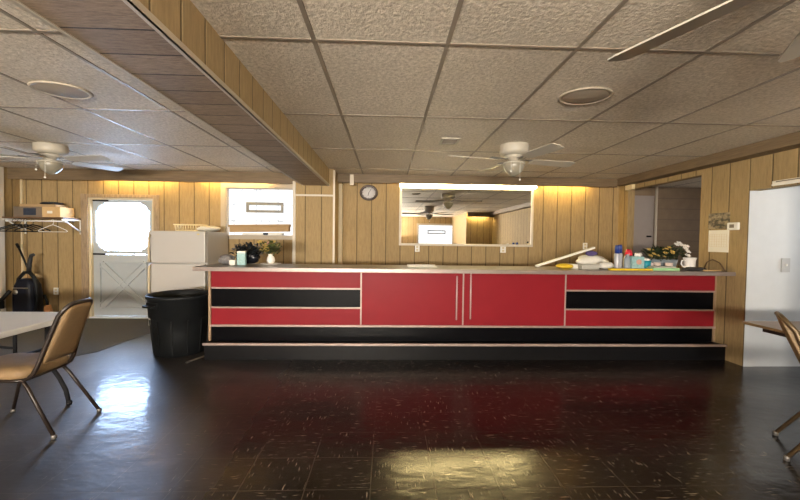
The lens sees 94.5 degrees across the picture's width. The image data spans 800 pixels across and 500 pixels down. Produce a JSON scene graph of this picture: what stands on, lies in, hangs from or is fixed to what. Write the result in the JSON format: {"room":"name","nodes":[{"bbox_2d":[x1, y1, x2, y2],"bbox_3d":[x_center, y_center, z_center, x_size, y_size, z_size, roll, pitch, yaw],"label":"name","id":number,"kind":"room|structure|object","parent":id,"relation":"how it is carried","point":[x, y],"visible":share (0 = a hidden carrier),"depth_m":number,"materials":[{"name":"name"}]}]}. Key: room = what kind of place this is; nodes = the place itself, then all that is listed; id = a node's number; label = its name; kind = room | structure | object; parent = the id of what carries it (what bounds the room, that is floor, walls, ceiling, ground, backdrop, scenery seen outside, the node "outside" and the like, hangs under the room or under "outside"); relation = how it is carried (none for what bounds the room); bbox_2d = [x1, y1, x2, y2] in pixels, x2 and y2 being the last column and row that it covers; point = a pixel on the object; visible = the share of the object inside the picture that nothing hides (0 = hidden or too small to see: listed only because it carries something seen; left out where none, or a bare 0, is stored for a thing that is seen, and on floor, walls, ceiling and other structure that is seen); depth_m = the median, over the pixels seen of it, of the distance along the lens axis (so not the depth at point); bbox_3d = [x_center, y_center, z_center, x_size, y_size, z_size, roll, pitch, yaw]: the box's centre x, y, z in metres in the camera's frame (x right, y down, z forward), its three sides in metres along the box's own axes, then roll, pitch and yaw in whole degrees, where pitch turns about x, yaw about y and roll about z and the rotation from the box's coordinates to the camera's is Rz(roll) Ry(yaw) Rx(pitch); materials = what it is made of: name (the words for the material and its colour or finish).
{"room":"community hall","nodes":[
{"label":"community hall","id":0,"kind":"room"},
{"bbox_2d":[1,166,20,311],"bbox_3d":[-6.191,0.062,0.742,0.120,2.480,10.910,1,2,-2],"label":"wall","id":1,"kind":"structure","parent":0,"point":[11,186],"depth_m":6.01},
{"bbox_2d":[0,166,5,311],"bbox_3d":[-6.294,-0.079,5.844,0.030,2.470,0.080,1,2,-2],"label":"trim","id":2,"kind":"structure","parent":1,"relation":"attached to","point":[2,222],"depth_m":5.84,"materials":[{"name":"beige wood"}]},
{"bbox_2d":[23,179,618,311],"bbox_3d":[-1.253,-0.038,6.452,10.450,2.480,0.160,1,2,-2],"label":"wall","id":3,"kind":"structure","parent":0,"point":[564,218],"depth_m":6.38,"materials":[{"name":"brown wood"}]},
{"bbox_2d":[20,179,23,278],"bbox_3d":[-6.307,-0.073,6.180,0.028,2.440,0.028,1,2,-2],"label":"trim","id":4,"kind":"structure","parent":3,"relation":"attached to","point":[21,180],"depth_m":6.17,"materials":[{"name":"brown wood"}]},
{"bbox_2d":[2,216,80,233],"bbox_3d":[-5.804,-0.396,6.023,0.947,0.266,0.361,1,2,-2],"label":"shelf","id":5,"kind":"object","parent":3,"relation":"attached to","point":[6,218],"visible":0.94,"depth_m":5.90,"materials":[{"name":"white plastic"}]},
{"bbox_2d":[0,219,32,231],"bbox_3d":[-6.137,-0.394,5.891,0.019,0.207,0.465,1,2,22],"label":"hanger","id":6,"kind":"object","parent":5,"relation":"hanging from","point":[12,219],"visible":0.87,"depth_m":5.88,"materials":[{"name":"black plastic"}]},
{"bbox_2d":[0,219,37,231],"bbox_3d":[-6.057,-0.393,5.893,0.465,0.207,0.018,-1,2,-45],"label":"hanger","id":7,"kind":"object","parent":5,"relation":"hanging from","point":[21,219],"visible":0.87,"depth_m":5.87,"materials":[{"name":"black plastic"}]},
{"bbox_2d":[6,219,43,231],"bbox_3d":[-5.967,-0.392,5.897,0.465,0.207,0.018,0,2,-26],"label":"hanger","id":8,"kind":"object","parent":5,"relation":"hanging from","point":[24,219],"visible":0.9,"depth_m":5.87,"materials":[{"name":"black plastic"}]},
{"bbox_2d":[13,206,41,216],"bbox_3d":[-5.937,-0.614,6.030,0.455,0.165,0.262,1,2,-2],"label":"cardboard box","id":9,"kind":"object","parent":5,"relation":"on","point":[18,211],"visible":0.6,"depth_m":5.90,"materials":[{"name":"brown cardboard"}]},
{"bbox_2d":[19,204,67,207],"bbox_3d":[-5.798,-0.716,6.033,0.560,0.040,0.240,1,2,-2],"label":"flat box","id":10,"kind":"object","parent":9,"relation":"on","point":[23,205],"visible":0.79,"depth_m":5.92,"materials":[{"name":"cardboard"}]},
{"bbox_2d":[40,202,63,204],"bbox_3d":[-5.674,-0.757,5.994,0.337,0.048,0.224,1,2,-2],"label":"cloth","id":11,"kind":"object","parent":10,"relation":"on","point":[56,203],"visible":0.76,"depth_m":5.93,"materials":[{"name":"black fabric"}]},
{"bbox_2d":[14,219,50,231],"bbox_3d":[-5.857,-0.391,5.901,0.465,0.207,0.018,0,2,-19],"label":"hanger","id":12,"kind":"object","parent":5,"relation":"hanging from","point":[31,219],"visible":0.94,"depth_m":5.88,"materials":[{"name":"black plastic"}]},
{"bbox_2d":[38,219,67,231],"bbox_3d":[-5.548,-0.389,5.911,0.458,0.204,0.010,1,2,-2],"label":"hanger","id":13,"kind":"object","parent":5,"relation":"hanging from","point":[52,219],"visible":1,"depth_m":5.91,"materials":[{"name":"white plastic"}]},
{"bbox_2d":[42,207,73,217],"bbox_3d":[-5.564,-0.609,6.029,0.280,0.165,0.272,1,2,-2],"label":"cardboard box","id":14,"kind":"object","parent":5,"relation":"on","point":[46,211],"visible":0.8,"depth_m":5.90,"materials":[{"name":"cardboard"}]},
{"bbox_2d":[53,288,58,294],"bbox_3d":[-5.791,0.692,6.228,0.080,0.115,0.011,1,2,-2],"label":"power outlet","id":15,"kind":"object","parent":3,"relation":"attached to","point":[55,290],"visible":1,"depth_m":6.23,"materials":[{"name":"white plastic"}]},
{"bbox_2d":[80,194,159,318],"bbox_3d":[-4.717,0.113,6.319,1.280,2.100,0.172,1,2,-2],"label":"door","id":16,"kind":"structure","parent":3,"relation":"in","point":[116,282],"depth_m":6.29,"materials":[{"name":"white paint"}]},
{"bbox_2d":[221,183,292,239],"bbox_3d":[-2.393,-0.659,6.357,1.300,0.951,0.205,1,2,-2],"label":"window","id":17,"kind":"structure","parent":3,"relation":"in","point":[241,203],"depth_m":6.40,"materials":[{"name":"paint"}]},
{"bbox_2d":[242,233,262,234],"bbox_3d":[-2.490,-0.274,6.297,0.340,0.032,0.110,1,2,-2],"label":"paper stack","id":18,"kind":"object","parent":17,"relation":"on","point":[242,233],"visible":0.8,"depth_m":6.24,"materials":[{"name":"white paper"}]},
{"bbox_2d":[228,224,290,231],"bbox_3d":[-2.375,-0.369,6.280,1.020,0.125,0.135,-1,2,-2],"label":"box","id":19,"kind":"object","parent":18,"relation":"on","point":[248,227],"visible":1,"depth_m":6.22,"materials":[{"name":"cardboard"}]},
{"bbox_2d":[246,202,283,212],"bbox_3d":[-2.340,-0.736,6.429,0.640,0.180,0.060,1,2,-2],"label":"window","id":20,"kind":"structure","parent":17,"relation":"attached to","point":[251,207],"depth_m":6.41,"materials":[{"name":"glass"}]},
{"bbox_2d":[268,233,283,234],"bbox_3d":[-2.111,-0.273,6.310,0.240,0.040,0.110,1,2,-2],"label":"paper stack","id":21,"kind":"object","parent":17,"relation":"on","point":[268,233],"visible":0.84,"depth_m":6.25,"materials":[{"name":"white paper"}]},
{"bbox_2d":[295,169,338,263],"bbox_3d":[-1.339,-0.028,6.064,0.590,2.480,0.610,1,2,-2],"label":"pilaster","id":22,"kind":"object","parent":3,"relation":"attached to","point":[314,214],"visible":0.36,"depth_m":5.75,"materials":[{"name":"brown wood"}]},
{"bbox_2d":[292,181,295,263],"bbox_3d":[-1.647,0.076,5.758,0.045,2.283,0.045,1,2,-2],"label":"trim","id":23,"kind":"structure","parent":22,"relation":"attached to","point":[294,182],"depth_m":5.72,"materials":[{"name":"beige wood"}]},
{"bbox_2d":[296,194,332,196],"bbox_3d":[-1.325,-0.847,5.728,0.575,0.027,0.015,1,2,-2],"label":"trim","id":24,"kind":"structure","parent":22,"relation":"attached to","point":[296,194],"depth_m":5.72,"materials":[{"name":"white wood"}]},
{"bbox_2d":[333,170,334,263],"bbox_3d":[-1.034,-0.006,5.777,0.030,2.460,0.045,1,2,-2],"label":"trim","id":25,"kind":"structure","parent":22,"relation":"attached to","point":[333,170],"depth_m":5.74,"materials":[{"name":"wood"}]},
{"bbox_2d":[338,184,342,263],"bbox_3d":[-1.022,0.044,6.337,0.065,2.330,0.089,1,2,-2],"label":"trim","id":26,"kind":"structure","parent":3,"relation":"attached to","point":[340,202],"depth_m":6.28,"materials":[{"name":"beige wood"}]},
{"bbox_2d":[360,185,377,200],"bbox_3d":[-0.535,-0.981,6.349,0.313,0.270,0.040,1,2,-2],"label":"wall clock","id":27,"kind":"object","parent":3,"relation":"attached to","point":[367,192],"visible":1,"depth_m":6.34,"materials":[{"name":"white plastic"}]},
{"bbox_2d":[415,246,419,251],"bbox_3d":[0.299,-0.027,6.420,0.080,0.115,0.011,1,2,-2],"label":"power outlet","id":28,"kind":"object","parent":3,"relation":"attached to","point":[417,248],"visible":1,"depth_m":6.42,"materials":[{"name":"white plastic"}]},
{"bbox_2d":[399,187,533,246],"bbox_3d":[1.156,-0.569,6.421,2.340,1.005,0.035,1,2,-2],"label":"wall mirror","id":29,"kind":"object","parent":3,"relation":"attached to","point":[428,216],"visible":1,"depth_m":6.42,"materials":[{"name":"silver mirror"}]},
{"bbox_2d":[399,184,537,188],"bbox_3d":[1.179,-1.135,6.380,2.400,0.121,0.089,1,2,-2],"label":"fluorescent light","id":30,"kind":"object","parent":3,"relation":"attached to","point":[400,185],"visible":0.44,"depth_m":6.35,"materials":[{"name":"white plastic"}]},
{"bbox_2d":[500,247,505,252],"bbox_3d":[1.803,-0.010,6.473,0.100,0.115,0.011,1,2,-2],"label":"power outlet","id":31,"kind":"object","parent":3,"relation":"attached to","point":[502,249],"visible":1,"depth_m":6.47,"materials":[{"name":"white plastic"}]},
{"bbox_2d":[0,318,799,499],"bbox_3d":[0.370,1.412,1.805,13.500,0.125,12.900,1,2,-2],"label":"floor","id":32,"kind":"structure","parent":0,"point":[165,428],"depth_m":2.73,"materials":[{"name":"tile"}]},
{"bbox_2d":[0,243,42,311],"bbox_3d":[-6.044,0.520,5.905,0.529,1.253,0.350,1,2,-2],"label":"vacuum cleaner","id":33,"kind":"object","parent":32,"relation":"on","point":[27,296],"visible":0.73,"depth_m":5.84,"materials":[{"name":"black plastic"}]},
{"bbox_2d":[12,278,42,311],"bbox_3d":[-5.972,0.751,5.933,0.320,0.595,0.263,1,2,-2],"label":"canister","id":34,"kind":"object","parent":33,"relation":"on","point":[27,296],"depth_m":5.83,"materials":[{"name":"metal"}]},
{"bbox_2d":[0,312,72,404],"bbox_3d":[-3.804,0.910,2.596,2.200,0.740,1.160,1,2,-2],"label":"folding table","id":35,"kind":"object","parent":32,"relation":"on","point":[11,323],"visible":0.61,"depth_m":2.93,"materials":[{"name":"grey metal"}]},
{"bbox_2d":[43,294,52,311],"bbox_3d":[-5.694,0.944,5.995,0.162,0.449,0.050,1,2,-2],"label":"broom","id":36,"kind":"object","parent":32,"relation":"on","point":[47,308],"visible":0.6,"depth_m":5.97,"materials":[{"name":"black plastic"}]},
{"bbox_2d":[0,298,101,439],"bbox_3d":[-2.697,0.825,2.722,0.730,0.930,0.434,1,2,-2],"label":"chair","id":37,"kind":"object","parent":32,"relation":"on","point":[63,338],"visible":1,"depth_m":2.66,"materials":[{"name":"beige leather"}]},
{"bbox_2d":[142,289,207,357],"bbox_3d":[-2.687,0.883,4.536,0.724,0.712,0.724,0,2,-17],"label":"trash can","id":38,"kind":"object","parent":32,"relation":"on","point":[178,318],"visible":0.84,"depth_m":4.29,"materials":[{"name":"black plastic"}]},
{"bbox_2d":[147,231,227,323],"bbox_3d":[-3.313,0.452,5.840,0.830,1.485,0.866,1,2,-2],"label":"fridge","id":39,"kind":"object","parent":32,"relation":"on","point":[172,256],"visible":0.59,"depth_m":5.46,"materials":[{"name":"metal"}]},
{"bbox_2d":[173,224,207,230],"bbox_3d":[-3.336,-0.353,5.899,0.416,0.111,0.316,1,2,-2],"label":"basket","id":40,"kind":"object","parent":39,"relation":"on","point":[185,225],"visible":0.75,"depth_m":5.77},
{"bbox_2d":[196,226,220,231],"bbox_3d":[-3.002,-0.335,5.821,0.341,0.092,0.314,-1,2,-38],"label":"towel","id":41,"kind":"object","parent":39,"relation":"on","point":[201,228],"visible":0.96,"depth_m":5.72,"materials":[{"name":"beige fabric"}]},
{"bbox_2d":[185,355,203,362],"bbox_3d":[-2.316,1.244,4.259,0.024,0.014,0.340,1,2,18],"label":"metal strip","id":42,"kind":"object","parent":32,"relation":"on","point":[203,355],"visible":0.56,"depth_m":4.19,"materials":[{"name":"metal"}]},
{"bbox_2d":[202,271,726,359],"bbox_3d":[0.819,0.767,4.608,6.174,1.026,0.615,1,2,-2],"label":"counter","id":43,"kind":"object","parent":32,"relation":"on","point":[252,315],"depth_m":4.45,"materials":[{"name":"red laminate"}]},
{"bbox_2d":[193,263,735,275],"bbox_3d":[0.798,0.235,4.590,6.230,0.046,0.758,1,2,-2],"label":"countertop","id":44,"kind":"structure","parent":43,"relation":"on","point":[254,267],"depth_m":4.28,"materials":[{"name":"grey laminate"}]},
{"bbox_2d":[218,254,234,263],"bbox_3d":[-2.186,0.115,4.677,0.201,0.125,0.164,1,2,-2],"label":"scarf","id":45,"kind":"object","parent":44,"relation":"on","point":[224,259],"visible":0.86,"depth_m":4.62,"materials":[{"name":"grey fabric"}]},
{"bbox_2d":[229,260,236,264],"bbox_3d":[-2.048,0.153,4.538,0.070,0.060,0.060,1,2,-2],"label":"box","id":46,"kind":"object","parent":44,"relation":"on","point":[231,262],"visible":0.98,"depth_m":4.51,"materials":[{"name":"cardboard"}]},
{"bbox_2d":[237,251,246,264],"bbox_3d":[-1.953,0.098,4.569,0.100,0.172,0.062,0,2,-8],"label":"carton","id":47,"kind":"object","parent":44,"relation":"on","point":[241,255],"visible":0.98,"depth_m":4.54,"materials":[{"name":"cardboard"}]},
{"bbox_2d":[229,242,264,263],"bbox_3d":[-1.966,0.035,4.773,0.516,0.288,0.281,1,2,-2],"label":"foliage","id":48,"kind":"object","parent":44,"relation":"on","point":[253,254],"visible":0.73,"depth_m":4.73,"materials":[{"name":"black plant"}]},
{"bbox_2d":[260,263,280,264],"bbox_3d":[-1.639,0.176,4.693,0.258,0.016,0.224,1,2,-2],"label":"plate","id":49,"kind":"object","parent":44,"relation":"on","point":[260,263],"visible":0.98,"depth_m":4.70,"materials":[{"name":"white ceramic"}]},
{"bbox_2d":[257,240,281,262],"bbox_3d":[-1.645,0.015,4.681,0.344,0.308,0.274,1,2,-2],"label":"flower vase","id":50,"kind":"object","parent":49,"relation":"on","point":[269,247],"visible":1,"depth_m":4.66,"materials":[{"name":"white plant"}]},
{"bbox_2d":[407,264,436,266],"bbox_3d":[0.274,0.199,4.640,0.360,0.022,0.220,1,2,-2],"label":"tray","id":51,"kind":"object","parent":44,"relation":"on","point":[408,265],"visible":1,"depth_m":4.68,"materials":[{"name":"white plastic"}]},
{"bbox_2d":[556,264,572,268],"bbox_3d":[2.051,0.201,4.602,0.220,0.064,0.118,1,2,-2],"label":"bag","id":52,"kind":"object","parent":44,"relation":"on","point":[563,266],"visible":1,"depth_m":4.56,"materials":[{"name":"plastic"}]},
{"bbox_2d":[535,247,594,266],"bbox_3d":[2.132,0.089,4.782,0.766,0.268,0.060,1,2,-2],"label":"strip","id":53,"kind":"object","parent":44,"relation":"on","point":[590,248],"visible":1,"depth_m":4.75,"materials":[{"name":"plastic"}]},
{"bbox_2d":[570,264,577,268],"bbox_3d":[2.193,0.204,4.707,0.150,0.055,0.120,1,2,-2],"label":"box","id":54,"kind":"object","parent":44,"relation":"on","point":[575,266],"visible":0.39,"depth_m":4.65,"materials":[{"name":"white cardboard"}]},
{"bbox_2d":[578,264,599,268],"bbox_3d":[2.347,0.205,4.612,0.230,0.062,0.130,1,2,-2],"label":"plastic tub","id":55,"kind":"object","parent":44,"relation":"on","point":[580,266],"visible":1,"depth_m":4.55,"materials":[{"name":"white plastic"}]},
{"bbox_2d":[576,255,608,263],"bbox_3d":[2.493,0.146,4.823,0.423,0.171,0.200,1,2,-2],"label":"plastic bag","id":56,"kind":"object","parent":44,"relation":"on","point":[584,259],"visible":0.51,"depth_m":4.74,"materials":[{"name":"white plastic"}]},
{"bbox_2d":[585,251,597,255],"bbox_3d":[2.453,0.044,4.761,0.155,0.070,0.088,1,2,-2],"label":"cloth","id":57,"kind":"object","parent":56,"relation":"on","point":[588,253],"visible":1,"depth_m":4.72,"materials":[{"name":"purple fabric"}]},
{"bbox_2d":[599,262,613,268],"bbox_3d":[2.562,0.194,4.596,0.213,0.092,0.116,1,2,-2],"label":"plastic bag","id":58,"kind":"object","parent":44,"relation":"on","point":[603,265],"visible":0.88,"depth_m":4.56,"materials":[{"name":"white plastic"}]},
{"bbox_2d":[614,245,619,267],"bbox_3d":[2.699,0.091,4.601,0.066,0.300,0.066,1,2,-2],"label":"spray can","id":59,"kind":"object","parent":44,"relation":"on","point":[617,247],"visible":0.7,"depth_m":4.58,"materials":[{"name":"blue metal"}]},
{"bbox_2d":[620,245,622,267],"bbox_3d":[2.762,0.088,4.654,0.066,0.305,0.066,1,2,-2],"label":"spray can","id":60,"kind":"object","parent":44,"relation":"on","point":[621,254],"visible":0.44,"depth_m":4.62,"materials":[{"name":"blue metal"}]},
{"bbox_2d":[624,254,629,267],"bbox_3d":[2.814,0.147,4.577,0.086,0.192,0.060,1,2,-2],"label":"bottle","id":61,"kind":"object","parent":44,"relation":"on","point":[627,257],"visible":0.75,"depth_m":4.55,"materials":[{"name":"grey plastic"}]},
{"bbox_2d":[623,249,632,267],"bbox_3d":[2.896,0.115,4.689,0.110,0.252,0.110,1,2,-2],"label":"bottle","id":62,"kind":"object","parent":44,"relation":"on","point":[628,251],"visible":0.41,"depth_m":4.67,"materials":[{"name":"red plastic"}]},
{"bbox_2d":[608,268,652,270],"bbox_3d":[2.842,0.236,4.470,0.640,0.022,0.060,1,2,-2],"label":"ruler","id":63,"kind":"object","parent":44,"relation":"on","point":[628,269],"visible":0.8,"depth_m":4.44,"materials":[{"name":"plastic"}]},
{"bbox_2d":[630,253,643,268],"bbox_3d":[2.909,0.139,4.568,0.156,0.212,0.104,1,2,-2],"label":"tissue box","id":64,"kind":"object","parent":44,"relation":"on","point":[636,261],"visible":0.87,"depth_m":4.52,"materials":[{"name":"teal cardboard"}]},
{"bbox_2d":[644,258,650,268],"bbox_3d":[3.081,0.174,4.637,0.113,0.142,0.113,1,2,-2],"label":"cup","id":65,"kind":"object","parent":44,"relation":"on","point":[647,262],"visible":0.6,"depth_m":4.59,"materials":[{"name":"teal plastic"}]},
{"bbox_2d":[647,266,679,270],"bbox_3d":[3.201,0.224,4.503,0.330,0.052,0.120,1,2,-2],"label":"pack","id":66,"kind":"object","parent":44,"relation":"on","point":[655,268],"visible":0.96,"depth_m":4.45,"materials":[{"name":"green plastic"}]},
{"bbox_2d":[638,241,690,266],"bbox_3d":[3.482,0.061,4.875,0.710,0.364,0.357,1,2,-2],"label":"flower planter","id":67,"kind":"object","parent":44,"relation":"on","point":[657,252],"visible":0.93,"depth_m":4.80,"materials":[{"name":"grey plant"}]},
{"bbox_2d":[680,257,696,267],"bbox_3d":[3.621,0.173,4.641,0.166,0.157,0.151,2,2,37],"label":"pitcher","id":68,"kind":"object","parent":44,"relation":"on","point":[687,261],"visible":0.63,"depth_m":4.60,"materials":[{"name":"white ceramic"}]},
{"bbox_2d":[682,267,706,270],"bbox_3d":[3.562,0.231,4.499,0.294,0.047,0.093,1,2,-2],"label":"cloth","id":69,"kind":"object","parent":44,"relation":"on","point":[687,268],"visible":0.99,"depth_m":4.47,"materials":[{"name":"black fabric"}]},
{"bbox_2d":[704,259,725,270],"bbox_3d":[3.907,0.185,4.597,0.012,0.139,0.310,1,2,-2],"label":"cable","id":70,"kind":"object","parent":44,"relation":"on","point":[712,259],"visible":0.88,"depth_m":4.57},
{"bbox_2d":[742,321,799,336],"bbox_3d":[3.432,0.995,2.811,1.020,0.747,0.760,1,2,-2],"label":"dining table","id":71,"kind":"object","parent":32,"relation":"on","point":[772,327],"visible":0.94,"depth_m":3.03,"materials":[{"name":"grey wood"}]},
{"bbox_2d":[772,311,799,461],"bbox_3d":[2.887,0.905,2.352,0.730,0.930,0.434,2,2,38],"label":"chair","id":72,"kind":"object","parent":32,"relation":"on","point":[791,332],"visible":1,"depth_m":2.45,"materials":[{"name":"brown metal"}]},
{"bbox_2d":[0,0,799,187],"bbox_3d":[0.403,-1.172,1.732,13.300,0.104,12.700,1,2,-2],"label":"ceiling","id":73,"kind":"structure","parent":0,"point":[371,86],"depth_m":2.59,"materials":[{"name":"tile"}]},
{"bbox_2d":[27,80,93,99],"bbox_3d":[-2.515,-1.180,2.751,0.383,0.017,0.336,1,2,-2],"label":"ceiling speaker","id":74,"kind":"object","parent":73,"relation":"attached to","point":[62,90],"visible":1,"depth_m":2.72},
{"bbox_2d":[33,83,88,97],"bbox_3d":[-2.515,-1.177,2.751,0.326,0.011,0.286,1,2,-2],"label":"grille","id":75,"kind":"object","parent":74,"relation":"attached to","point":[62,90],"depth_m":2.72,"materials":[{"name":"white metal"}]},
{"bbox_2d":[0,141,122,177],"bbox_3d":[-4.155,-1.046,4.391,1.497,0.418,1.364,1,2,-2],"label":"ceiling fan","id":76,"kind":"object","parent":73,"relation":"attached to","point":[51,152],"visible":1,"depth_m":4.36,"materials":[{"name":"white metal"}]},
{"bbox_2d":[7,167,293,183],"bbox_3d":[-3.964,-1.210,6.096,4.680,0.181,0.155,1,2,-2],"label":"soffit","id":77,"kind":"structure","parent":73,"relation":"attached to","point":[12,173],"depth_m":6.02,"materials":[{"name":"brown wood"}]},
{"bbox_2d":[10,0,328,185],"bbox_3d":[-1.122,-0.978,0.584,0.414,0.266,10.300,1,2,-2],"label":"beam","id":78,"kind":"structure","parent":73,"relation":"attached to","point":[169,47],"depth_m":1.85,"materials":[{"name":"brown wood"}]},
{"bbox_2d":[439,138,460,144],"bbox_3d":[0.537,-1.181,4.019,0.200,0.011,0.240,1,2,-2],"label":"ceiling vent","id":79,"kind":"object","parent":73,"relation":"in","point":[447,141],"visible":1,"depth_m":4.01,"materials":[{"name":"white plastic"}]},
{"bbox_2d":[338,174,616,186],"bbox_3d":[1.328,-1.168,6.282,4.730,0.143,0.155,1,2,-2],"label":"soffit","id":80,"kind":"structure","parent":73,"relation":"attached to","point":[343,178],"depth_m":6.20,"materials":[{"name":"brown wood"}]},
{"bbox_2d":[350,174,353,184],"bbox_3d":[-0.795,-1.161,6.120,0.065,0.175,0.019,1,2,-2],"label":"cover plate","id":81,"kind":"object","parent":80,"relation":"attached to","point":[351,175],"visible":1,"depth_m":6.11,"materials":[{"name":"white plastic"}]},
{"bbox_2d":[449,141,574,179],"bbox_3d":[1.285,-0.972,4.171,1.216,0.418,1.109,2,2,27],"label":"ceiling fan","id":82,"kind":"object","parent":73,"relation":"attached to","point":[513,152],"visible":1,"depth_m":4.07,"materials":[{"name":"white metal"}]},
{"bbox_2d":[558,87,613,104],"bbox_3d":[1.373,-1.131,2.738,0.383,0.017,0.336,1,2,-2],"label":"ceiling speaker","id":83,"kind":"object","parent":73,"relation":"attached to","point":[586,95],"visible":1,"depth_m":2.71},
{"bbox_2d":[607,0,799,62],"bbox_3d":[1.244,-0.849,1.024,1.565,0.488,1.447,0,2,-28],"label":"ceiling fan","id":84,"kind":"object","parent":73,"relation":"attached to","point":[792,51],"visible":1,"depth_m":1.48,"materials":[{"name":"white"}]},
{"bbox_2d":[617,131,799,185],"bbox_3d":[3.917,-1.041,2.497,0.180,0.118,7.635,1,2,-2],"label":"soffit","id":85,"kind":"structure","parent":73,"relation":"attached to","point":[790,141],"depth_m":4.36,"materials":[{"name":"brown wood"}]},
{"bbox_2d":[618,148,799,365],"bbox_3d":[4.102,0.180,1.104,0.120,2.480,10.910,1,2,-2],"label":"wall","id":86,"kind":"structure","parent":0,"point":[725,188],"depth_m":4.39,"materials":[{"name":"brown wood"}]},
{"bbox_2d":[625,184,634,190],"bbox_3d":[3.849,-1.047,6.191,0.054,0.080,0.180,1,2,-2],"label":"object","id":87,"kind":"object","parent":86,"relation":"attached to","point":[632,186],"visible":1,"depth_m":6.15,"materials":[{"name":"beige metal"}]},
{"bbox_2d":[708,212,729,251],"bbox_3d":[3.920,-0.215,4.555,0.008,0.480,0.290,1,2,-2],"label":"wall calendar","id":88,"kind":"object","parent":86,"relation":"attached to","point":[718,240],"visible":1,"depth_m":4.55,"materials":[{"name":"paper"}]},
{"bbox_2d":[708,212,729,228],"bbox_3d":[3.922,-0.357,4.551,0.006,0.195,0.290,1,2,-2],"label":"picture","id":89,"kind":"object","parent":88,"relation":"on","point":[716,220],"depth_m":4.55},
{"bbox_2d":[727,222,739,229],"bbox_3d":[3.917,-0.279,4.348,0.030,0.090,0.150,1,2,-2],"label":"thermostat","id":90,"kind":"object","parent":86,"relation":"attached to","point":[734,225],"visible":1,"depth_m":4.33,"materials":[{"name":"white plastic"}]},
{"bbox_2d":[772,177,799,185],"bbox_3d":[3.944,-0.696,3.761,0.026,0.052,0.300,1,2,-2],"label":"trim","id":91,"kind":"structure","parent":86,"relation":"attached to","point":[792,180],"depth_m":3.77,"materials":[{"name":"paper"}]},
{"bbox_2d":[635,186,799,366],"bbox_3d":[5.551,0.189,1.451,3.038,2.480,11.740,1,2,-2],"label":"wall","id":92,"kind":"structure","parent":0,"point":[774,214],"depth_m":4.22,"materials":[{"name":"white paint"}]},
{"bbox_2d":[633,196,654,258],"bbox_3d":[4.462,0.100,7.107,0.820,2.290,0.114,1,2,-2],"label":"door","id":93,"kind":"structure","parent":92,"relation":"in","point":[644,205],"depth_m":7.11,"materials":[{"name":"white wood"}]},
{"bbox_2d":[654,186,657,258],"bbox_3d":[4.902,0.021,7.119,0.044,2.480,0.042,1,2,-2],"label":"trim","id":94,"kind":"structure","parent":92,"relation":"attached to","point":[656,187],"depth_m":7.09,"materials":[{"name":"brown wood"}]},
{"bbox_2d":[781,258,789,271],"bbox_3d":[4.383,0.171,4.200,0.100,0.160,0.021,1,2,-2],"label":"light switch","id":95,"kind":"object","parent":92,"relation":"attached to","point":[785,262],"visible":1,"depth_m":4.20,"materials":[{"name":"grey plastic"}]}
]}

